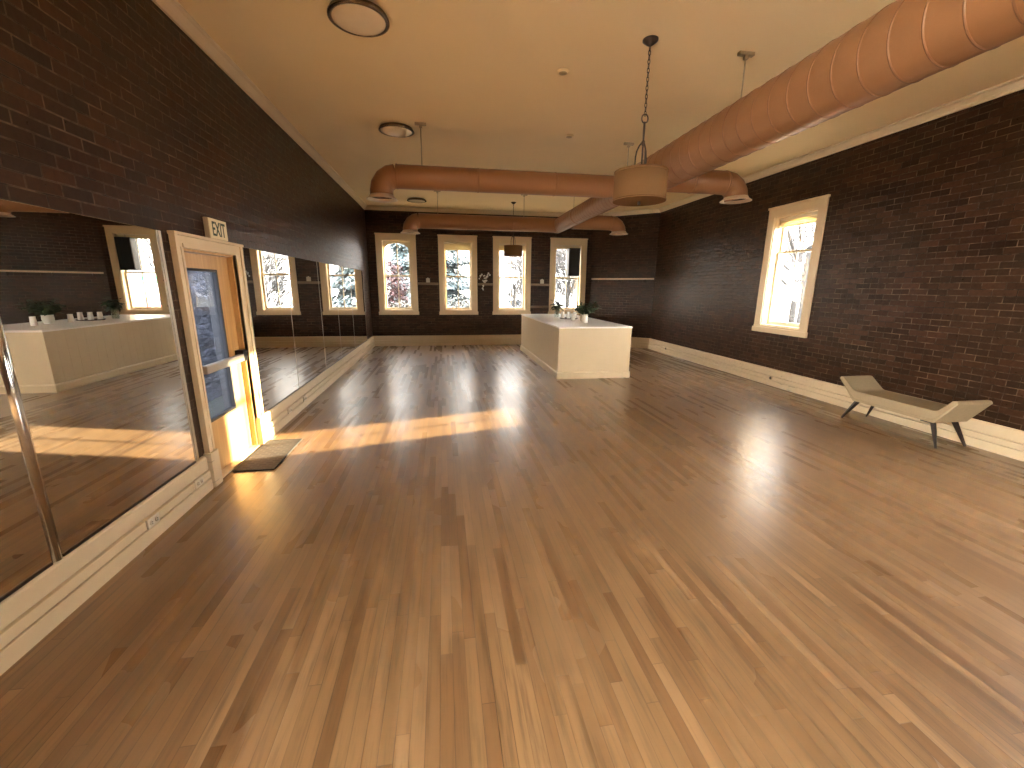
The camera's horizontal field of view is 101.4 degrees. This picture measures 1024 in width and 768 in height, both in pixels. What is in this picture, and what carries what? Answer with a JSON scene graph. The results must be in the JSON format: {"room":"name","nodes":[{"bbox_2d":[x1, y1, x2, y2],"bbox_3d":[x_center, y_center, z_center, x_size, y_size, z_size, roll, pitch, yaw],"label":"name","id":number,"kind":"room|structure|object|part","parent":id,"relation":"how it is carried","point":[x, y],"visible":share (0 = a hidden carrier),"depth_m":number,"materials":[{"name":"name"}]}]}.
{"room":"exercise studio","nodes":[
{"label":"exercise studio","id":0,"kind":"room"},
{"bbox_2d":[0,0,372,457],"bbox_3d":[-2.812,-1.124,3.737,0.260,3.863,16.586,-2,13,-9],"label":"wall","id":1,"kind":"structure","parent":0,"point":[109,110],"depth_m":2.98,"materials":[{"name":"brick"}]},
{"bbox_2d":[0,320,62,601],"bbox_3d":[-2.246,0.188,1.373,0.036,1.779,1.307,-2,13,-9],"label":"wall mirror","id":2,"kind":"object","parent":1,"relation":"attached to","point":[29,542],"visible":1,"depth_m":1.98,"materials":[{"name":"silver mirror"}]},
{"bbox_2d":[0,369,52,597],"bbox_3d":[-2.255,0.186,1.370,0.016,1.773,1.304,-2,13,-9],"label":"mirror glass","id":3,"kind":"object","parent":2,"relation":"on","point":[26,519],"depth_m":1.98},
{"bbox_2d":[0,199,195,556],"bbox_3d":[-2.456,-0.097,2.600,0.023,1.779,1.240,-2,13,-9],"label":"wall mirror","id":4,"kind":"object","parent":1,"relation":"attached to","point":[86,318],"visible":0.88,"depth_m":2.41,"materials":[{"name":"mirror"}]},
{"bbox_2d":[0,456,212,675],"bbox_3d":[-1.967,1.603,-0.130,0.044,0.300,7.660,-2,13,-9],"label":"baseboard","id":5,"kind":"structure","parent":1,"relation":"attached to","point":[29,614],"depth_m":2.32,"materials":[{"name":"beige paint"}]},
{"bbox_2d":[145,512,159,529],"bbox_3d":[-2.428,0.925,2.838,0.024,0.068,0.116,-2,13,-9],"label":"power outlet","id":6,"kind":"object","parent":1,"relation":"attached to","point":[151,521],"visible":1,"depth_m":2.82,"materials":[{"name":"beige plastic"}]},
{"bbox_2d":[157,230,198,460],"bbox_3d":[-2.562,-0.244,3.221,0.020,1.773,0.030,-2,13,-9],"label":"door frame","id":7,"kind":"structure","parent":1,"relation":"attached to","point":[158,231],"depth_m":3.20,"materials":[{"name":"wood"}]},
{"bbox_2d":[193,475,203,488],"bbox_3d":[-2.517,0.790,3.375,0.024,0.068,0.116,-2,13,-9],"label":"power outlet","id":8,"kind":"object","parent":1,"relation":"attached to","point":[198,482],"visible":1,"depth_m":3.36,"materials":[{"name":"beige plastic"}]},
{"bbox_2d":[202,217,227,240],"bbox_3d":[-2.669,-1.391,3.779,0.048,0.174,0.310,-2,13,-9],"label":"exit sign","id":9,"kind":"object","parent":1,"relation":"attached to","point":[213,228],"visible":0.95,"depth_m":3.73,"materials":[{"name":"white plastic"}]},
{"bbox_2d":[167,230,268,486],"bbox_3d":[-2.785,-0.256,3.904,0.318,2.095,1.160,-2,13,-9],"label":"door","id":10,"kind":"structure","parent":1,"relation":"in","point":[230,436],"depth_m":4.05,"materials":[{"name":"beige paint"}]},
{"bbox_2d":[152,0,366,209],"bbox_3d":[-2.626,-2.910,3.353,0.085,0.105,16.586,-2,13,-9],"label":"crown molding","id":11,"kind":"structure","parent":1,"relation":"attached to","point":[173,9],"depth_m":4.24,"materials":[{"name":"beige paint"}]},
{"bbox_2d":[242,247,299,412],"bbox_3d":[-2.865,-0.670,5.069,0.023,1.779,1.195,-2,13,-9],"label":"wall mirror","id":12,"kind":"object","parent":1,"relation":"attached to","point":[266,272],"visible":0.84,"depth_m":4.96,"materials":[{"name":"mirror"}]},
{"bbox_2d":[285,256,326,387],"bbox_3d":[-3.074,-0.962,6.329,0.023,1.779,1.415,-2,13,-9],"label":"wall mirror","id":13,"kind":"object","parent":1,"relation":"attached to","point":[303,282],"visible":0.94,"depth_m":6.22,"materials":[{"name":"mirror"}]},
{"bbox_2d":[264,336,374,438],"bbox_3d":[-3.381,-0.379,8.407,0.044,0.300,7.756,-2,13,-9],"label":"baseboard","id":14,"kind":"structure","parent":1,"relation":"attached to","point":[278,416],"depth_m":6.29,"materials":[{"name":"beige paint"}]},
{"bbox_2d":[317,262,341,368],"bbox_3d":[-3.279,-1.250,7.569,0.023,1.779,1.155,-2,13,-9],"label":"wall mirror","id":15,"kind":"object","parent":1,"relation":"attached to","point":[326,277],"visible":0.95,"depth_m":7.51,"materials":[{"name":"mirror"}]},
{"bbox_2d":[335,265,355,357],"bbox_3d":[-3.477,-1.527,8.762,0.023,1.779,1.315,-2,13,-9],"label":"wall mirror","id":16,"kind":"object","parent":1,"relation":"attached to","point":[342,274],"visible":1,"depth_m":8.70,"materials":[{"name":"mirror"}]},
{"bbox_2d":[349,268,366,347],"bbox_3d":[-3.707,-1.849,10.151,0.023,1.779,1.565,-2,13,-9],"label":"wall mirror","id":17,"kind":"object","parent":1,"relation":"attached to","point":[356,276],"visible":0.91,"depth_m":10.08,"materials":[{"name":"mirror"}]},
{"bbox_2d":[364,210,592,335],"bbox_3d":[-0.828,-3.097,12.367,6.478,3.862,0.260,-2,13,-9],"label":"wall","id":18,"kind":"structure","parent":0,"point":[428,321],"depth_m":12.18,"materials":[{"name":"brick"}]},
{"bbox_2d":[374,233,418,314],"bbox_3d":[-3.257,-3.109,11.959,1.126,2.225,0.345,-2,13,-9],"label":"window","id":19,"kind":"structure","parent":18,"relation":"in","point":[382,240],"depth_m":11.84,"materials":[{"name":"beige paint"}]},
{"bbox_3d":[-3.260,-3.544,11.905,0.750,0.968,0.035,-2,13,-9],"label":"sash","id":20,"kind":"part","parent":19,"relation":"part of","materials":[{"name":"clear glass"}]},
{"bbox_3d":[-3.262,-2.633,12.074,0.750,0.963,0.035,-2,13,-9],"label":"sash","id":21,"kind":"part","parent":19,"relation":"part of","materials":[{"name":"beige paint"}]},
{"bbox_2d":[418,282,438,284],"bbox_3d":[-2.395,-2.869,11.989,0.578,0.070,0.070,-2,13,-9],"label":"wall shelf","id":22,"kind":"object","parent":18,"relation":"attached to","point":[419,283],"visible":1,"depth_m":11.97,"materials":[{"name":"brown wood"}]},
{"bbox_2d":[374,335,520,345],"bbox_3d":[-0.820,-1.328,12.621,6.478,0.300,0.044,-2,13,-9],"label":"baseboard","id":23,"kind":"structure","parent":18,"relation":"attached to","point":[414,340],"depth_m":12.43,"materials":[{"name":"beige paint"}]},
{"bbox_2d":[437,234,477,314],"bbox_3d":[-1.574,-3.156,12.227,1.136,2.225,0.345,-2,13,-9],"label":"window","id":24,"kind":"structure","parent":18,"relation":"in","point":[473,309],"depth_m":12.13,"materials":[{"name":"beige paint"}]},
{"bbox_2d":[444,242,470,250],"bbox_3d":[-1.560,-3.937,12.006,0.752,0.214,0.038,-2,13,-9],"label":"window shade","id":25,"kind":"object","parent":24,"relation":"attached to","point":[447,245],"visible":1,"depth_m":12.00,"materials":[{"name":"beige fabric"}]},
{"bbox_3d":[-1.560,-4.016,11.988,0.752,0.051,0.035,-2,13,-9],"label":"head rail","id":26,"kind":"part","parent":25,"relation":"part of","materials":[{"name":"beige paint"}]},
{"bbox_3d":[-1.577,-3.591,12.172,0.760,0.968,0.035,-2,13,-9],"label":"sash","id":27,"kind":"part","parent":24,"relation":"part of","materials":[{"name":"clear glass"}]},
{"bbox_3d":[-1.579,-2.680,12.342,0.760,0.963,0.035,-2,13,-9],"label":"sash","id":28,"kind":"part","parent":24,"relation":"part of","materials":[{"name":"beige paint"}]},
{"bbox_2d":[365,205,563,216],"bbox_3d":[-0.785,-4.840,11.790,6.478,0.105,0.085,-2,13,-9],"label":"crown molding","id":29,"kind":"structure","parent":18,"relation":"attached to","point":[368,207],"depth_m":11.69,"materials":[{"name":"beige paint"}]},
{"bbox_2d":[478,283,492,285],"bbox_3d":[-0.779,-2.914,12.246,0.432,0.070,0.070,-2,13,-9],"label":"wall shelf","id":30,"kind":"object","parent":18,"relation":"attached to","point":[486,284],"visible":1,"depth_m":12.24,"materials":[{"name":"brown wood"}]},
{"bbox_2d":[479,272,490,289],"bbox_3d":[-0.802,-2.989,12.211,0.353,0.515,0.091,-2,13,-9],"label":"plant","id":31,"kind":"object","parent":30,"relation":"on","point":[484,280],"visible":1,"depth_m":12.17,"materials":[{"name":"white plant"}]},
{"bbox_2d":[492,236,531,314],"bbox_3d":[-0.021,-3.199,12.474,1.161,2.225,0.345,-2,13,-9],"label":"window","id":32,"kind":"structure","parent":18,"relation":"in","point":[526,270],"depth_m":12.39,"materials":[{"name":"beige paint"}]},
{"bbox_3d":[-0.025,-3.634,12.420,0.785,0.968,0.035,-2,13,-9],"label":"sash","id":33,"kind":"part","parent":32,"relation":"part of","materials":[{"name":"clear glass"}]},
{"bbox_3d":[-0.026,-2.723,12.589,0.785,0.963,0.035,-2,13,-9],"label":"sash","id":34,"kind":"part","parent":32,"relation":"part of","materials":[{"name":"beige paint"}]},
{"bbox_2d":[499,244,524,250],"bbox_3d":[-0.008,-3.990,12.251,0.777,0.194,0.038,-2,13,-9],"label":"window shade","id":35,"kind":"object","parent":32,"relation":"attached to","point":[501,246],"visible":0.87,"depth_m":12.21,"materials":[{"name":"beige fabric"}]},
{"bbox_3d":[-0.007,-4.060,12.235,0.777,0.051,0.035,-2,13,-9],"label":"head rail","id":36,"kind":"part","parent":35,"relation":"part of","materials":[{"name":"beige paint"}]},
{"bbox_2d":[531,284,548,285],"bbox_3d":[0.841,-2.959,12.504,0.547,0.070,0.070,-2,13,-9],"label":"wall shelf","id":37,"kind":"object","parent":18,"relation":"attached to","point":[531,284],"visible":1,"depth_m":12.49,"materials":[{"name":"brown wood"}]},
{"bbox_2d":[531,306,548,307],"bbox_3d":[0.835,-2.326,12.650,0.547,0.070,0.070,-2,13,-9],"label":"wall shelf","id":38,"kind":"object","parent":18,"relation":"attached to","point":[531,306],"visible":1,"depth_m":12.64,"materials":[{"name":"brown wood"}]},
{"bbox_2d":[548,238,587,314],"bbox_3d":[1.657,-3.246,12.741,1.161,2.225,0.345,-2,13,-9],"label":"window","id":39,"kind":"structure","parent":18,"relation":"in","point":[581,279],"depth_m":12.59,"materials":[{"name":"beige paint"}]},
{"bbox_3d":[1.652,-2.770,12.856,0.785,0.963,0.035,-2,13,-9],"label":"sash","id":40,"kind":"part","parent":39,"relation":"part of","materials":[{"name":"clear glass"}]},
{"bbox_2d":[556,245,580,248],"bbox_3d":[1.671,-4.080,12.508,0.777,0.104,0.038,-2,13,-9],"label":"window shade","id":41,"kind":"object","parent":39,"relation":"attached to","point":[557,246],"visible":0.77,"depth_m":12.48,"materials":[{"name":"beige fabric"}]},
{"bbox_3d":[1.671,-4.106,12.502,0.777,0.051,0.035,-2,13,-9],"label":"head rail","id":42,"kind":"part","parent":41,"relation":"part of","materials":[{"name":"beige paint"}]},
{"bbox_2d":[566,245,580,275],"bbox_3d":[1.834,-3.683,12.524,0.350,0.889,0.235,-2,13,-9],"label":"wall speaker","id":43,"kind":"object","parent":39,"relation":"attached to","point":[573,254],"visible":1,"depth_m":12.43,"materials":[{"name":"black metal"}]},
{"bbox_2d":[569,248,579,275],"bbox_3d":[1.851,-3.615,12.426,0.328,0.778,0.011,-2,13,-9],"label":"grille","id":44,"kind":"object","parent":43,"relation":"attached to","point":[574,253],"depth_m":12.42,"materials":[{"name":"black metal"}]},
{"bbox_2d":[0,344,1023,767],"bbox_3d":[1.204,0.704,4.827,8.312,0.120,16.986,-2,13,-9],"label":"floor","id":45,"kind":"structure","parent":0,"point":[463,556],"depth_m":2.36,"materials":[{"name":"brown wood"}]},
{"bbox_2d":[233,439,301,471],"bbox_3d":[-2.486,0.719,4.320,0.360,0.014,0.820,-2,13,-9],"label":"doormat","id":46,"kind":"object","parent":45,"relation":"on","point":[271,453],"visible":1,"depth_m":4.25,"materials":[{"name":"fabric"}]},
{"bbox_2d":[520,314,632,378],"bbox_3d":[1.270,-1.025,9.854,1.468,0.990,3.895,-2,13,-9],"label":"counter","id":47,"kind":"object","parent":45,"relation":"on","point":[565,348],"depth_m":8.06,"materials":[{"name":"white paint"}]},
{"bbox_3d":[0.580,-0.991,9.747,0.030,0.960,3.855,-2,13,-9],"label":"panel","id":48,"kind":"part","parent":47,"relation":"part of","materials":[{"name":"white paint"}]},
{"bbox_2d":[550,299,565,317],"bbox_3d":[1.105,-1.845,10.208,0.402,0.447,0.527,-2,13,-9],"label":"potted plant","id":49,"kind":"object","parent":47,"relation":"on","point":[558,306],"visible":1,"depth_m":10.17,"materials":[{"name":"green plant"}]},
{"bbox_3d":[0.882,-0.564,7.906,0.030,0.960,0.033,-2,13,-9],"label":"corner post","id":50,"kind":"part","parent":47,"relation":"part of","materials":[{"name":"white paint"}]},
{"bbox_2d":[571,313,574,320],"bbox_3d":[1.365,-1.498,9.362,0.100,0.154,0.100,-2,13,-9],"label":"paper cup","id":51,"kind":"object","parent":47,"relation":"on","point":[572,314],"visible":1,"depth_m":9.33,"materials":[{"name":"white paper"}]},
{"bbox_3d":[1.267,-0.607,9.950,1.468,0.132,3.895,-2,13,-9],"label":"trim","id":52,"kind":"part","parent":47,"relation":"part of","materials":[{"name":"white paint"}]},
{"bbox_2d":[521,314,632,328],"bbox_3d":[1.275,-1.493,9.746,1.452,0.030,3.879,-2,13,-9],"label":"countertop","id":53,"kind":"structure","parent":47,"relation":"on","point":[549,319],"depth_m":8.78,"materials":[{"name":"white stone"}]},
{"bbox_2d":[583,315,587,322],"bbox_3d":[1.539,-1.352,8.738,0.100,0.154,0.100,-2,13,-9],"label":"paper cup","id":54,"kind":"object","parent":47,"relation":"on","point":[585,316],"visible":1,"depth_m":8.71,"materials":[{"name":"white paper"}]},
{"bbox_2d":[572,301,600,320],"bbox_3d":[1.623,-1.583,9.116,0.617,0.436,0.544,-2,13,-9],"label":"potted plant","id":55,"kind":"object","parent":47,"relation":"on","point":[581,309],"visible":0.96,"depth_m":9.05,"materials":[{"name":"green plant"}]},
{"bbox_3d":[1.564,-1.445,9.137,0.170,0.155,0.170,-2,13,-9],"label":"pot","id":56,"kind":"part","parent":55,"relation":"part of","materials":[{"name":"ceramic"}]},
{"bbox_3d":[1.575,-0.584,8.018,1.426,0.960,0.030,-2,13,-9],"label":"panel","id":57,"kind":"part","parent":47,"relation":"part of","materials":[{"name":"white paint"}]},
{"bbox_3d":[2.268,-0.603,8.127,0.030,0.960,0.033,-2,13,-9],"label":"corner post","id":58,"kind":"part","parent":47,"relation":"part of","materials":[{"name":"white paint"}]},
{"bbox_2d":[840,375,992,448],"bbox_3d":[4.833,0.308,5.197,0.492,0.558,1.377,-2,13,-9],"label":"upholstered bench","id":59,"kind":"object","parent":45,"relation":"on","point":[861,389],"visible":1,"depth_m":4.98,"materials":[{"name":"beige fabric"}]},
{"bbox_3d":[4.567,0.339,5.653,0.060,0.290,0.178,-7,15,-29],"label":"leg","id":60,"kind":"part","parent":59,"relation":"part of","materials":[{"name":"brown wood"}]},
{"bbox_3d":[4.888,0.330,5.703,0.059,0.289,0.170,1,13,3],"label":"leg","id":61,"kind":"part","parent":59,"relation":"part of","materials":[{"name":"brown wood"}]},
{"bbox_3d":[4.713,0.561,4.692,0.060,0.290,0.182,6,14,23],"label":"leg","id":62,"kind":"part","parent":59,"relation":"part of","materials":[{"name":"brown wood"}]},
{"bbox_3d":[5.061,0.552,4.747,0.060,0.289,0.175,-9,16,-34],"label":"leg","id":63,"kind":"part","parent":59,"relation":"part of","materials":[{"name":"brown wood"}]},
{"bbox_2d":[177,0,1023,212],"bbox_3d":[1.238,-3.167,3.934,8.512,0.200,17.186,-2,13,-9],"label":"ceiling","id":64,"kind":"structure","parent":0,"point":[488,91],"depth_m":4.29,"materials":[{"name":"beige paint"}]},
{"bbox_2d":[327,0,389,36],"bbox_3d":[-1.221,-2.908,3.344,0.472,0.081,0.472,-2,13,-9],"label":"ceiling light","id":65,"kind":"object","parent":64,"relation":"attached to","point":[361,18],"visible":1,"depth_m":3.28,"materials":[{"name":"white glass"}]},
{"bbox_2d":[378,122,413,137],"bbox_3d":[-1.583,-3.465,5.745,0.472,0.081,0.472,-2,13,-9],"label":"ceiling light","id":66,"kind":"object","parent":64,"relation":"attached to","point":[393,129],"visible":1,"depth_m":5.64,"materials":[{"name":"beige glass"}]},
{"bbox_3d":[-1.584,-3.445,5.749,0.412,0.039,0.412,-2,13,-9],"label":"lamp shade","id":67,"kind":"part","parent":66,"relation":"part of","materials":[{"name":"beige glass"}]},
{"bbox_2d":[407,197,425,202],"bbox_3d":[-2.366,-4.548,10.407,0.472,0.081,0.472,-2,13,-9],"label":"ceiling light","id":68,"kind":"object","parent":64,"relation":"attached to","point":[412,199],"visible":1,"depth_m":10.27,"materials":[{"name":"beige glass"}]},
{"bbox_3d":[-2.366,-4.527,10.412,0.412,0.039,0.412,-2,13,-9],"label":"lamp shade","id":69,"kind":"part","parent":68,"relation":"part of","materials":[{"name":"beige glass"}]},
{"bbox_2d":[504,202,521,256],"bbox_3d":[0.034,-3.974,10.834,0.484,1.350,0.484,-2,13,-9],"label":"pendant lamp","id":70,"kind":"object","parent":64,"relation":"hanging from","point":[513,250],"visible":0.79,"depth_m":10.76,"materials":[{"name":"brown metal"}]},
{"bbox_3d":[0.029,-3.476,10.948,0.480,0.261,0.480,-2,13,-9],"label":"lamp shade","id":71,"kind":"part","parent":70,"relation":"part of","materials":[{"name":"fabric"}]},
{"bbox_2d":[557,68,568,75],"bbox_3d":[0.510,-3.117,4.194,0.124,0.026,0.124,-2,13,-9],"label":"smoke detector","id":72,"kind":"object","parent":64,"relation":"attached to","point":[562,71],"visible":1,"depth_m":4.17,"materials":[{"name":"beige paint"}]},
{"bbox_2d":[613,35,668,205],"bbox_3d":[1.200,-2.341,3.800,0.484,1.350,0.484,-2,13,-9],"label":"pendant lamp","id":73,"kind":"object","parent":64,"relation":"hanging from","point":[641,184],"visible":1,"depth_m":3.73,"materials":[{"name":"beige fabric"}]},
{"bbox_3d":[1.164,-2.086,3.873,0.062,0.265,0.013,6,14,21],"label":"arm","id":74,"kind":"part","parent":73,"relation":"part of","materials":[{"name":"brown metal"}]},
{"bbox_3d":[1.195,-1.843,3.915,0.480,0.261,0.480,-2,13,-9],"label":"lamp shade","id":75,"kind":"part","parent":73,"relation":"part of","materials":[{"name":"fabric"}]},
{"bbox_3d":[1.197,-2.061,3.865,0.032,0.640,0.031,-2,13,-9],"label":"stem","id":76,"kind":"part","parent":73,"relation":"part of","materials":[{"name":"brown metal"}]},
{"bbox_3d":[1.202,-2.075,3.825,0.014,0.264,0.062,-2,13,-9],"label":"arm","id":77,"kind":"part","parent":73,"relation":"part of","materials":[{"name":"brown metal"}]},
{"bbox_3d":[1.203,-2.685,3.721,0.021,0.557,0.021,10,16,35],"label":"chain","id":78,"kind":"part","parent":73,"relation":"part of","materials":[{"name":"brown metal"}]},
{"bbox_2d":[366,0,1023,234],"bbox_3d":[1.140,-2.341,2.957,5.275,0.972,14.669,-2,13,-9],"label":"air duct","id":79,"kind":"object","parent":64,"relation":"hanging from","point":[905,43],"visible":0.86,"depth_m":3.36,"materials":[{"name":"orange metal"}]},
{"bbox_3d":[-1.215,-3.192,5.609,0.011,0.507,0.011,-7,15,-31],"label":"hanger rod","id":80,"kind":"part","parent":79,"relation":"part of","materials":[{"name":"grey metal"}]},
{"bbox_3d":[2.140,-2.815,3.881,0.011,0.407,0.011,-7,15,-31],"label":"hanger rod","id":81,"kind":"part","parent":79,"relation":"part of","materials":[{"name":"grey metal"}]},
{"bbox_2d":[589,213,659,337],"bbox_3d":[3.268,-3.060,12.362,1.913,3.862,0.260,9,15,31],"label":"wall","id":82,"kind":"structure","parent":0,"point":[634,254],"depth_m":12.17,"materials":[{"name":"brick"}]},
{"bbox_2d":[591,278,653,282],"bbox_3d":[3.190,-3.016,12.198,1.823,0.120,0.110,9,15,31],"label":"wall shelf","id":83,"kind":"object","parent":82,"relation":"attached to","point":[597,279],"visible":1,"depth_m":12.13,"materials":[{"name":"wood"}]},
{"bbox_2d":[600,208,659,215],"bbox_3d":[3.192,-4.809,11.809,1.913,0.105,0.085,9,15,31],"label":"crown molding","id":84,"kind":"structure","parent":82,"relation":"attached to","point":[655,210],"depth_m":11.69,"materials":[{"name":"beige paint"}]},
{"bbox_2d":[631,337,649,348],"bbox_3d":[3.171,-1.296,12.637,1.913,0.300,0.044,9,15,31],"label":"baseboard","id":85,"kind":"structure","parent":82,"relation":"attached to","point":[636,342],"depth_m":12.28,"materials":[{"name":"beige paint"}]},
{"bbox_2d":[650,89,1023,430],"bbox_3d":[5.356,-1.208,4.413,0.260,3.862,15.320,-2,13,-9],"label":"wall","id":86,"kind":"structure","parent":0,"point":[919,288],"depth_m":5.53,"materials":[{"name":"brick"}]},
{"bbox_2d":[752,194,830,337],"bbox_3d":[4.881,-1.966,7.247,0.345,2.195,1.236,-2,13,-9],"label":"window","id":87,"kind":"structure","parent":86,"relation":"in","point":[775,242],"depth_m":7.43,"materials":[{"name":"beige paint"}]},
{"bbox_3d":[4.883,-1.664,7.317,0.035,1.293,0.860,-2,13,-9],"label":"sash","id":88,"kind":"part","parent":87,"relation":"part of","materials":[{"name":"clear glass"}]},
{"bbox_3d":[4.931,-2.552,7.119,0.035,0.608,0.860,-2,13,-9],"label":"sash","id":89,"kind":"part","parent":87,"relation":"part of","materials":[{"name":"beige paint"}]},
{"bbox_2d":[779,211,817,227],"bbox_3d":[4.848,-2.764,7.056,0.038,0.164,0.852,-2,13,-9],"label":"window shade","id":90,"kind":"object","parent":87,"relation":"attached to","point":[807,218],"visible":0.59,"depth_m":7.06,"materials":[{"name":"beige paint"}]},
{"bbox_3d":[4.848,-2.693,7.072,0.038,0.018,0.844,-2,13,-9],"label":"rail","id":91,"kind":"part","parent":90,"relation":"part of","materials":[{"name":"beige paint"}]},
{"bbox_3d":[4.849,-2.819,7.043,0.035,0.051,0.852,-2,13,-9],"label":"head rail","id":92,"kind":"part","parent":90,"relation":"part of","materials":[{"name":"beige paint"}]},
{"bbox_2d":[648,338,1023,461],"bbox_3d":[5.191,0.532,4.789,0.044,0.300,15.320,-2,13,-9],"label":"baseboard","id":93,"kind":"structure","parent":86,"relation":"attached to","point":[995,438],"depth_m":6.31,"materials":[{"name":"beige paint"}]},
{"bbox_2d":[659,75,1023,212],"bbox_3d":[5.201,-2.985,3.975,0.085,0.105,15.320,-2,13,-9],"label":"crown molding","id":94,"kind":"structure","parent":86,"relation":"attached to","point":[1017,84],"depth_m":5.44,"materials":[{"name":"beige paint"}]},
{"label":"outside","id":95,"kind":"structure","parent":0,"visible":0},
{"bbox_2d":[208,298,799,417],"bbox_3d":[5.868,-3.518,26.152,140.000,0.300,130.000,-2,13,-9],"label":"ground","id":96,"kind":"structure","parent":95,"point":[216,406],"depth_m":8.58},
{"bbox_2d":[187,271,221,401],"bbox_3d":[-6.101,-2.893,6.637,0.600,7.050,16.000,-2,13,-9],"label":"stone wall","id":97,"kind":"structure","parent":96,"relation":"on","point":[197,284],"depth_m":8.18,"materials":[{"name":"grey stone"}]},
{"bbox_2d":[385,260,409,306],"bbox_3d":[-4.946,-3.432,17.365,1.515,3.296,1.633,-8,16,-34],"label":"maple tree","id":98,"kind":"object","parent":96,"relation":"on","point":[393,290],"visible":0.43,"depth_m":17.05,"materials":[{"name":"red plant"}]},
{"bbox_2d":[386,243,410,302],"bbox_3d":[-6.561,-7.872,25.196,3.412,8.401,3.431,-7,15,-31],"label":"spruce tree","id":99,"kind":"object","parent":96,"relation":"on","point":[402,251],"visible":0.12,"depth_m":24.73,"materials":[{"name":"green plant"}]},
{"bbox_2d":[390,300,410,306],"bbox_3d":[-3.917,-2.137,15.136,1.661,1.792,1.756,2,13,5],"label":"shrub","id":100,"kind":"object","parent":96,"relation":"on","point":[403,301],"visible":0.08,"depth_m":14.84,"materials":[{"name":"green plant"}]},
{"bbox_2d":[393,250,469,306],"bbox_3d":[-3.748,-6.846,20.683,5.854,8.736,5.872,3,13,12],"label":"spruce tree","id":101,"kind":"object","parent":96,"relation":"on","point":[452,286],"visible":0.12,"depth_m":20.37,"materials":[{"name":"green plant"}]},
{"bbox_2d":[447,296,469,306],"bbox_3d":[-2.047,-2.371,15.956,2.218,1.912,2.099,-10,17,-38],"label":"shrub","id":102,"kind":"object","parent":96,"relation":"on","point":[461,303],"visible":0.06,"depth_m":15.78,"materials":[{"name":"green plant"}]},
{"bbox_2d":[500,253,522,306],"bbox_3d":[0.815,-5.091,22.011,3.043,4.546,3.046,2,13,5],"label":"bare tree","id":103,"kind":"object","parent":96,"relation":"on","point":[520,263],"visible":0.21,"depth_m":21.78,"materials":[{"name":"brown plant"}]},
{"bbox_2d":[500,256,522,306],"bbox_3d":[0.147,-3.526,16.639,2.783,3.901,2.416,10,16,35],"label":"bare tree","id":104,"kind":"object","parent":96,"relation":"on","point":[508,262],"visible":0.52,"depth_m":16.21,"materials":[{"name":"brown plant"}]},
{"bbox_2d":[500,249,576,307],"bbox_3d":[2.399,-12.448,46.382,13.000,7.950,7.000,-2,13,-9],"label":"house","id":105,"kind":"structure","parent":96,"relation":"on","point":[503,259],"depth_m":43.25,"materials":[{"name":"white"}]},
{"bbox_2d":[555,249,576,307],"bbox_3d":[3.349,-6.940,25.362,4.044,6.687,4.185,-8,15,-31],"label":"bare tree","id":106,"kind":"object","parent":96,"relation":"on","point":[571,283],"visible":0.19,"depth_m":25.03,"materials":[{"name":"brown plant"}]},
{"bbox_2d":[783,229,805,265],"bbox_3d":[11.787,-4.664,19.710,3.289,4.940,3.831,2,13,7],"label":"bare tree","id":107,"kind":"object","parent":96,"relation":"on","point":[797,229],"visible":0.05,"depth_m":19.13,"materials":[{"name":"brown plant"}]},
{"bbox_2d":[778,223,815,322],"bbox_3d":[18.444,-8.068,26.759,6.319,8.520,6.515,7,14,25],"label":"bare tree","id":108,"kind":"object","parent":96,"relation":"on","point":[795,293],"visible":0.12,"depth_m":26.98,"materials":[{"name":"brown plant"}]},
{"bbox_2d":[785,222,815,323],"bbox_3d":[9.209,-4.051,13.071,4.271,6.685,4.138,3,13,11],"label":"bare tree","id":109,"kind":"object","parent":96,"relation":"on","point":[802,273],"visible":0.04,"depth_m":12.89,"materials":[{"name":"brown plant"}]},
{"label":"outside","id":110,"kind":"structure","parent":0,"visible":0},
{"bbox_2d":[775,314,797,319],"bbox_3d":[4.786,-5.191,32.656,100.000,0.020,6.400,-2,13,-9],"label":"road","id":111,"kind":"structure","parent":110,"point":[777,316],"depth_m":35.19,"materials":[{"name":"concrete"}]},
{"bbox_2d":[500,299,521,306],"bbox_3d":[0.168,-5.445,30.376,4.409,1.419,1.840,-2,13,-9],"label":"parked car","id":112,"kind":"object","parent":111,"relation":"on","point":[503,302],"visible":0.03,"depth_m":29.33,"materials":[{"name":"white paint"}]}
]}

